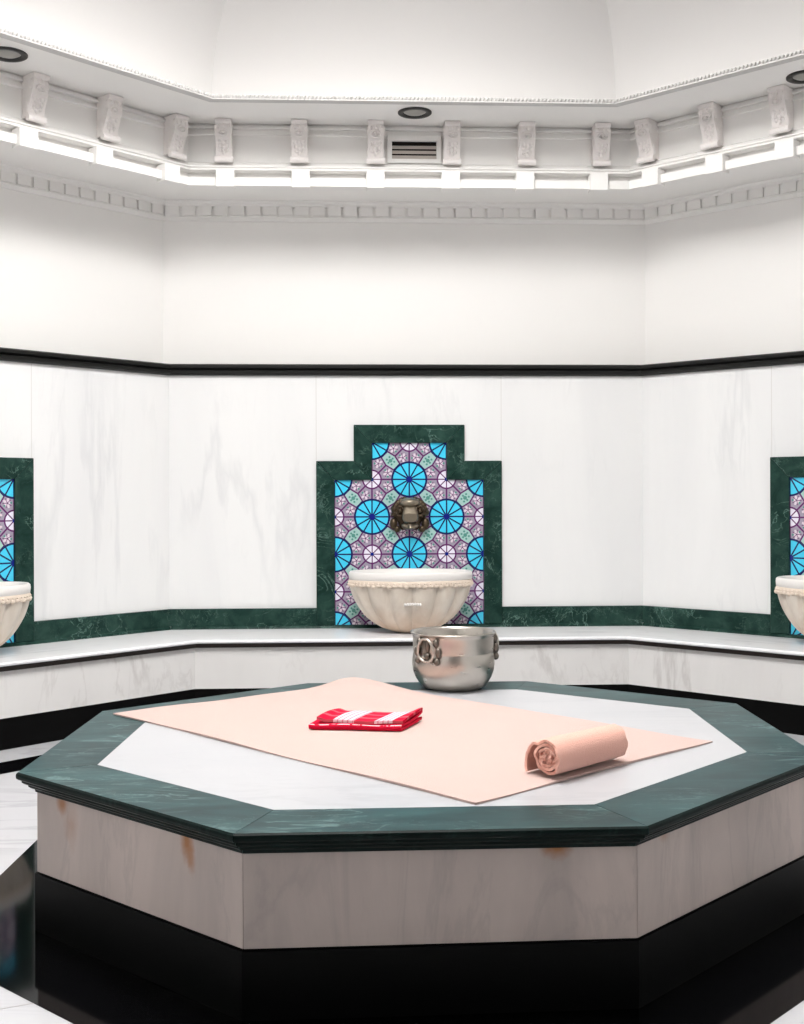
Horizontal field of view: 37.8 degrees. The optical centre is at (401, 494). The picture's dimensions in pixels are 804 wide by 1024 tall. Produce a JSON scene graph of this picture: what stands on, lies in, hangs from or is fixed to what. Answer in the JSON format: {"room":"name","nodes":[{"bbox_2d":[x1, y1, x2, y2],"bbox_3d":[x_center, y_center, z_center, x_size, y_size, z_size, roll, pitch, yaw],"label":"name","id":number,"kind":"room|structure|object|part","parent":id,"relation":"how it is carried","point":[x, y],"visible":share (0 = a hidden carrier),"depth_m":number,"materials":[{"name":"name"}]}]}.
{"room":"spa","nodes":[
{"label":"spa","id":0,"kind":"room"},
{"bbox_2d":[0,188,169,620],"bbox_3d":[-2.426,-0.442,5.954,0.314,3.300,3.065,0,0,42],"label":"wall","id":1,"kind":"structure","parent":0,"point":[76,279],"depth_m":6.54,"materials":[{"name":"white stone"}]},
{"bbox_2d":[0,457,33,642],"bbox_3d":[-2.323,0.182,5.814,0.026,1.178,1.096,0,0,42],"label":"panel","id":2,"kind":"object","parent":1,"relation":"attached to","point":[16,474],"visible":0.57,"depth_m":6.14,"materials":[{"name":"green stone"}]},
{"bbox_2d":[0,609,170,647],"bbox_3d":[-2.294,0.730,5.837,0.034,0.118,2.803,0,0,42],"label":"baseboard","id":3,"kind":"structure","parent":1,"relation":"attached to","point":[77,628],"depth_m":6.50,"materials":[{"name":"green stone"}]},
{"bbox_2d":[0,163,803,224],"bbox_3d":[0.190,-1.695,3.569,7.060,0.117,7.060,0,0,-3],"label":"trim","id":4,"kind":"structure","parent":1,"relation":"attached to","point":[14,178],"depth_m":7.00,"materials":[{"name":"white paint"}]},
{"bbox_2d":[0,114,803,192],"bbox_3d":[0.189,-1.769,3.569,5.980,0.159,5.980,0,0,-3],"label":"trim","id":5,"kind":"structure","parent":1,"relation":"attached to","point":[27,133],"depth_m":6.44,"materials":[{"name":"white paint"}]},
{"bbox_2d":[0,27,803,106],"bbox_3d":[0.189,-2.052,3.569,5.130,0.030,5.130,0,0,-3],"label":"trim","id":6,"kind":"structure","parent":1,"relation":"attached to","point":[5,33],"depth_m":6.04,"materials":[{"name":"grey paint"}]},
{"bbox_2d":[0,72,803,139],"bbox_3d":[0.189,-2.017,3.569,5.970,0.053,5.970,0,0,-3],"label":"trim","id":7,"kind":"structure","parent":1,"relation":"attached to","point":[4,75],"depth_m":6.49,"materials":[{"name":"white paint"}]},
{"bbox_2d":[0,0,803,203],"bbox_3d":[0.188,-2.295,3.569,7.220,1.184,7.220,0,0,-3],"label":"ceiling","id":8,"kind":"structure","parent":0,"point":[581,49],"depth_m":6.04,"materials":[{"name":"white paint"}]},
{"bbox_2d":[0,46,27,61],"bbox_3d":[-1.830,-2.041,5.448,0.182,0.015,0.182,0,0,-3],"label":"recessed light","id":9,"kind":"object","parent":8,"relation":"in","point":[7,54],"visible":1,"depth_m":5.44,"materials":[{"name":"grey"}]},
{"bbox_2d":[22,72,49,124],"bbox_3d":[-1.790,-1.933,5.745,0.114,0.226,0.102,0,0,42],"label":"corbel","id":10,"kind":"object","parent":8,"relation":"attached to","point":[35,91],"visible":1,"depth_m":5.72,"materials":[{"name":"white paint"}]},
{"bbox_2d":[97,93,122,143],"bbox_3d":[-1.505,-1.934,6.058,0.114,0.226,0.102,0,0,42],"label":"corbel","id":11,"kind":"object","parent":8,"relation":"attached to","point":[110,106],"visible":1,"depth_m":6.03,"materials":[{"name":"white paint"}]},
{"bbox_2d":[164,113,188,159],"bbox_3d":[-1.222,-1.935,6.368,0.114,0.226,0.102,0,0,42],"label":"corbel","id":12,"kind":"object","parent":8,"relation":"attached to","point":[176,125],"visible":1,"depth_m":6.34,"materials":[{"name":"white paint"}]},
{"bbox_2d":[214,118,232,162],"bbox_3d":[-0.977,-1.936,6.446,0.102,0.226,0.114,0,0,-3],"label":"corbel","id":13,"kind":"object","parent":8,"relation":"attached to","point":[223,129],"visible":1,"depth_m":6.42,"materials":[{"name":"white paint"}]},
{"bbox_2d":[290,119,308,162],"bbox_3d":[-0.565,-1.937,6.465,0.102,0.226,0.114,0,0,-3],"label":"corbel","id":14,"kind":"object","parent":8,"relation":"attached to","point":[298,128],"visible":1,"depth_m":6.43,"materials":[{"name":"white paint"}]},
{"bbox_2d":[366,120,384,163],"bbox_3d":[-0.146,-1.939,6.484,0.102,0.226,0.114,0,0,-3],"label":"corbel","id":15,"kind":"object","parent":8,"relation":"attached to","point":[375,130],"visible":1,"depth_m":6.45,"materials":[{"name":"white paint"}]},
{"bbox_2d":[387,135,440,163],"bbox_3d":[0.068,-1.923,6.540,0.300,0.154,0.022,0,0,-3],"label":"ceiling vent","id":16,"kind":"object","parent":8,"relation":"in","point":[401,149],"visible":1,"depth_m":6.54,"materials":[{"name":"white metal"}]},
{"bbox_2d":[398,107,431,118],"bbox_3d":[0.069,-2.047,6.301,0.182,0.015,0.182,0,0,-3],"label":"recessed light","id":17,"kind":"object","parent":8,"relation":"in","point":[409,112],"visible":1,"depth_m":6.29,"materials":[{"name":"black metal"}]},
{"bbox_2d":[443,121,460,164],"bbox_3d":[0.276,-1.940,6.504,0.102,0.226,0.114,0,0,-3],"label":"corbel","id":18,"kind":"object","parent":8,"relation":"attached to","point":[451,129],"visible":1,"depth_m":6.47,"materials":[{"name":"white paint"}]},
{"bbox_2d":[517,122,535,165],"bbox_3d":[0.691,-1.941,6.524,0.102,0.226,0.114,0,0,-3],"label":"corbel","id":19,"kind":"object","parent":8,"relation":"attached to","point":[526,133],"visible":1,"depth_m":6.50,"materials":[{"name":"white paint"}]},
{"bbox_2d":[591,123,610,165],"bbox_3d":[1.109,-1.943,6.543,0.102,0.226,0.114,0,0,-3],"label":"corbel","id":20,"kind":"object","parent":8,"relation":"attached to","point":[601,132],"visible":1,"depth_m":6.52,"materials":[{"name":"white paint"}]},
{"bbox_2d":[634,118,658,163],"bbox_3d":[1.347,-1.944,6.474,0.102,0.226,0.114,0,0,42],"label":"corbel","id":21,"kind":"object","parent":8,"relation":"attached to","point":[646,134],"visible":1,"depth_m":6.45,"materials":[{"name":"white paint"}]},
{"bbox_2d":[698,102,722,149],"bbox_3d":[1.632,-1.944,6.215,0.102,0.226,0.114,0,0,42],"label":"corbel","id":22,"kind":"object","parent":8,"relation":"attached to","point":[710,114],"visible":1,"depth_m":6.19,"materials":[{"name":"white paint"}]},
{"bbox_2d":[767,84,792,134],"bbox_3d":[1.918,-1.945,5.955,0.102,0.226,0.114,0,0,42],"label":"corbel","id":23,"kind":"object","parent":8,"relation":"attached to","point":[780,102],"visible":1,"depth_m":5.93,"materials":[{"name":"white paint"}]},
{"bbox_2d":[786,70,803,83],"bbox_3d":[1.982,-2.053,5.775,0.182,0.015,0.182,0,0,-3],"label":"recessed light","id":24,"kind":"object","parent":8,"relation":"in","point":[797,77],"visible":1,"depth_m":5.78,"materials":[{"name":"grey metal"}]},
{"bbox_2d":[0,733,803,1023],"bbox_3d":[0.232,1.248,2.869,8.400,0.102,9.800,0,0,-3],"label":"floor","id":25,"kind":"structure","parent":0,"point":[44,979],"depth_m":2.88,"materials":[{"name":"white stone"}]},
{"bbox_2d":[0,626,803,750],"bbox_3d":[0.152,0.991,4.559,6.771,0.418,4.788,0,0,-3],"label":"bench","id":26,"kind":"object","parent":25,"relation":"on","point":[48,691],"visible":0.76,"depth_m":6.34,"materials":[{"name":"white stone"}]},
{"bbox_2d":[0,581,31,645],"bbox_3d":[-2.120,0.614,5.652,0.488,0.350,0.733,0,0,42],"label":"basin","id":27,"kind":"object","parent":26,"relation":"on","point":[15,597],"visible":1,"depth_m":5.67,"materials":[{"name":"beige stone"}]},
{"bbox_3d":[-2.124,0.646,5.655,0.443,0.285,0.691,0,0,42],"label":"bowl","id":28,"kind":"part","parent":27,"relation":"part of","materials":[{"name":"white stone"}]},
{"bbox_3d":[-1.954,0.944,5.529,0.078,0.225,2.444,0,0,42],"label":"panel","id":29,"kind":"part","parent":26,"relation":"part of","materials":[{"name":"stone"}]},
{"bbox_3d":[-1.945,0.820,5.520,0.104,0.023,2.444,0,0,42],"label":"edge moulding","id":30,"kind":"part","parent":26,"relation":"part of","materials":[{"name":"black stone"}]},
{"bbox_3d":[-2.103,0.799,5.663,0.550,0.020,2.805,0,0,42],"label":"seat","id":31,"kind":"part","parent":26,"relation":"part of","materials":[{"name":"white stone"}]},
{"bbox_3d":[0.052,0.792,6.676,2.805,0.020,0.550,0,0,-3],"label":"seat","id":32,"kind":"part","parent":26,"relation":"part of","materials":[{"name":"white stone"}]},
{"bbox_2d":[347,568,473,632],"bbox_3d":[0.050,0.607,6.681,0.733,0.350,0.488,0,0,-3],"label":"basin","id":33,"kind":"object","parent":26,"relation":"on","point":[403,600],"visible":0.98,"depth_m":6.53,"materials":[{"name":"white stone"}]},
{"bbox_3d":[0.062,0.937,6.476,2.444,0.225,0.078,0,0,-3],"label":"panel","id":34,"kind":"part","parent":26,"relation":"part of","materials":[{"name":"stone"}]},
{"bbox_3d":[0.062,0.813,6.463,2.444,0.023,0.104,0,0,-3],"label":"edge moulding","id":35,"kind":"part","parent":26,"relation":"part of","materials":[{"name":"black stone"}]},
{"bbox_3d":[2.292,0.785,5.869,2.805,0.020,0.550,0,0,42],"label":"seat","id":36,"kind":"part","parent":26,"relation":"part of","materials":[{"name":"white stone"}]},
{"bbox_3d":[2.149,0.807,5.712,2.444,0.023,0.104,0,0,42],"label":"edge moulding","id":37,"kind":"part","parent":26,"relation":"part of","materials":[{"name":"black stone"}]},
{"bbox_3d":[2.158,0.931,5.721,2.444,0.225,0.078,0,0,42],"label":"panel","id":38,"kind":"part","parent":26,"relation":"part of","materials":[{"name":"stone"}]},
{"bbox_2d":[774,575,803,634],"bbox_3d":[2.233,0.600,5.930,0.733,0.350,0.488,0,0,42],"label":"basin","id":39,"kind":"object","parent":26,"relation":"on","point":[789,589],"visible":1,"depth_m":5.95,"materials":[{"name":"beige stone"}]},
{"bbox_3d":[2.235,0.632,5.934,0.691,0.285,0.443,0,0,42],"label":"bowl","id":40,"kind":"part","parent":39,"relation":"part of","materials":[{"name":"white stone"}]},
{"bbox_2d":[16,681,803,1020],"bbox_3d":[0.079,0.978,3.699,2.314,0.444,2.110,0,0,-3],"label":"platform","id":41,"kind":"object","parent":25,"relation":"on","point":[241,883],"visible":0.84,"depth_m":2.80,"materials":[{"name":"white stone"}]},
{"bbox_3d":[-0.679,0.927,2.970,0.628,0.222,0.602,0,0,-3],"label":"panel","id":42,"kind":"part","parent":41,"relation":"part of","materials":[{"name":"grey stone"}]},
{"bbox_2d":[113,677,711,804],"bbox_3d":[-0.027,0.741,3.814,1.044,0.030,1.708,0,0,-45],"label":"bath towel","id":43,"kind":"object","parent":41,"relation":"on","point":[472,752],"visible":0.88,"depth_m":3.64,"materials":[{"name":"fabric"}]},
{"bbox_2d":[308,708,422,730],"bbox_3d":[-0.115,0.725,3.816,0.350,0.046,0.184,0,0,6],"label":"folded cloth","id":44,"kind":"object","parent":43,"relation":"on","point":[334,719],"visible":1,"depth_m":3.75,"materials":[{"name":"red fabric"}]},
{"bbox_2d":[525,724,627,774],"bbox_3d":[0.480,0.694,3.220,0.319,0.099,0.127,0,0,-44],"label":"rolled towel","id":45,"kind":"object","parent":43,"relation":"on","point":[562,753],"visible":1,"depth_m":3.15,"materials":[{"name":"pink fabric"}]},
{"bbox_3d":[0.092,0.925,2.728,0.912,0.222,0.030,0,0,-4],"label":"panel","id":46,"kind":"part","parent":41,"relation":"part of","materials":[{"name":"grey stone"}]},
{"bbox_2d":[410,626,498,691],"bbox_3d":[0.208,0.643,4.600,0.350,0.224,0.336,0,0,-3],"label":"metal bowl","id":47,"kind":"object","parent":41,"relation":"on","point":[444,658],"visible":1,"depth_m":4.47,"materials":[{"name":"silver metal"}]},
{"bbox_3d":[0.089,0.592,4.468,0.089,0.099,0.017,0,0,41],"label":"handle","id":48,"kind":"part","parent":47,"relation":"part of","materials":[{"name":"metal"}]},
{"bbox_3d":[0.098,0.597,4.479,0.100,0.101,0.090,0,0,-3],"label":"handle mount","id":49,"kind":"part","parent":47,"relation":"part of","materials":[{"name":"silver metal"}]},
{"bbox_3d":[0.352,0.596,4.651,0.026,0.101,0.124,0,0,-19],"label":"handle mount","id":50,"kind":"part","parent":47,"relation":"part of","materials":[{"name":"silver metal"}]},
{"bbox_3d":[0.847,0.922,3.074,0.030,0.222,0.887,0,0,44],"label":"panel","id":51,"kind":"part","parent":41,"relation":"part of","materials":[{"name":"grey stone"}]},
{"bbox_2d":[163,221,645,627],"bbox_3d":[0.028,-0.450,7.108,3.065,3.300,0.314,0,0,-3],"label":"wall","id":52,"kind":"structure","parent":0,"point":[244,451],"depth_m":7.01,"materials":[{"name":"white stone"}]},
{"bbox_2d":[0,347,803,375],"bbox_3d":[0.193,-0.738,3.569,7.060,0.067,7.060,0,0,-3],"label":"trim","id":53,"kind":"structure","parent":52,"relation":"attached to","point":[6,354],"depth_m":6.88,"materials":[{"name":"black stone"}]},
{"bbox_2d":[170,605,642,629],"bbox_3d":[0.040,0.723,6.934,2.803,0.118,0.034,0,0,-3],"label":"baseboard","id":54,"kind":"structure","parent":52,"relation":"attached to","point":[629,615],"depth_m":6.91,"materials":[{"name":"green stone"}]},
{"bbox_2d":[316,425,501,624],"bbox_3d":[0.044,0.175,6.939,1.096,1.178,0.024,0,0,-3],"label":"panel","id":55,"kind":"object","parent":52,"relation":"attached to","point":[355,499],"visible":0.68,"depth_m":6.94,"materials":[{"name":"multicoloured tile"}]},
{"bbox_2d":[390,497,429,531],"bbox_3d":[0.046,0.115,6.883,0.236,0.211,0.112,0,0,-3],"label":"spout","id":56,"kind":"object","parent":55,"relation":"attached to","point":[406,512],"visible":1,"depth_m":6.87,"materials":[{"name":"brown metal"}]},
{"bbox_2d":[642,197,803,622],"bbox_3d":[2.579,-0.458,6.188,3.065,3.300,0.314,0,0,42],"label":"wall","id":57,"kind":"structure","parent":0,"point":[727,283],"depth_m":6.73,"materials":[{"name":"white stone"}]},
{"bbox_2d":[642,605,803,638],"bbox_3d":[2.466,0.715,6.060,2.803,0.118,0.034,0,0,42],"label":"baseboard","id":58,"kind":"structure","parent":57,"relation":"attached to","point":[653,616],"depth_m":6.70,"materials":[{"name":"green stone"}]},
{"bbox_2d":[770,456,803,634],"bbox_3d":[2.435,0.167,6.093,1.096,1.178,0.024,0,0,42],"label":"panel","id":59,"kind":"object","parent":57,"relation":"attached to","point":[786,473],"visible":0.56,"depth_m":6.40,"materials":[{"name":"green stone"}]}
]}

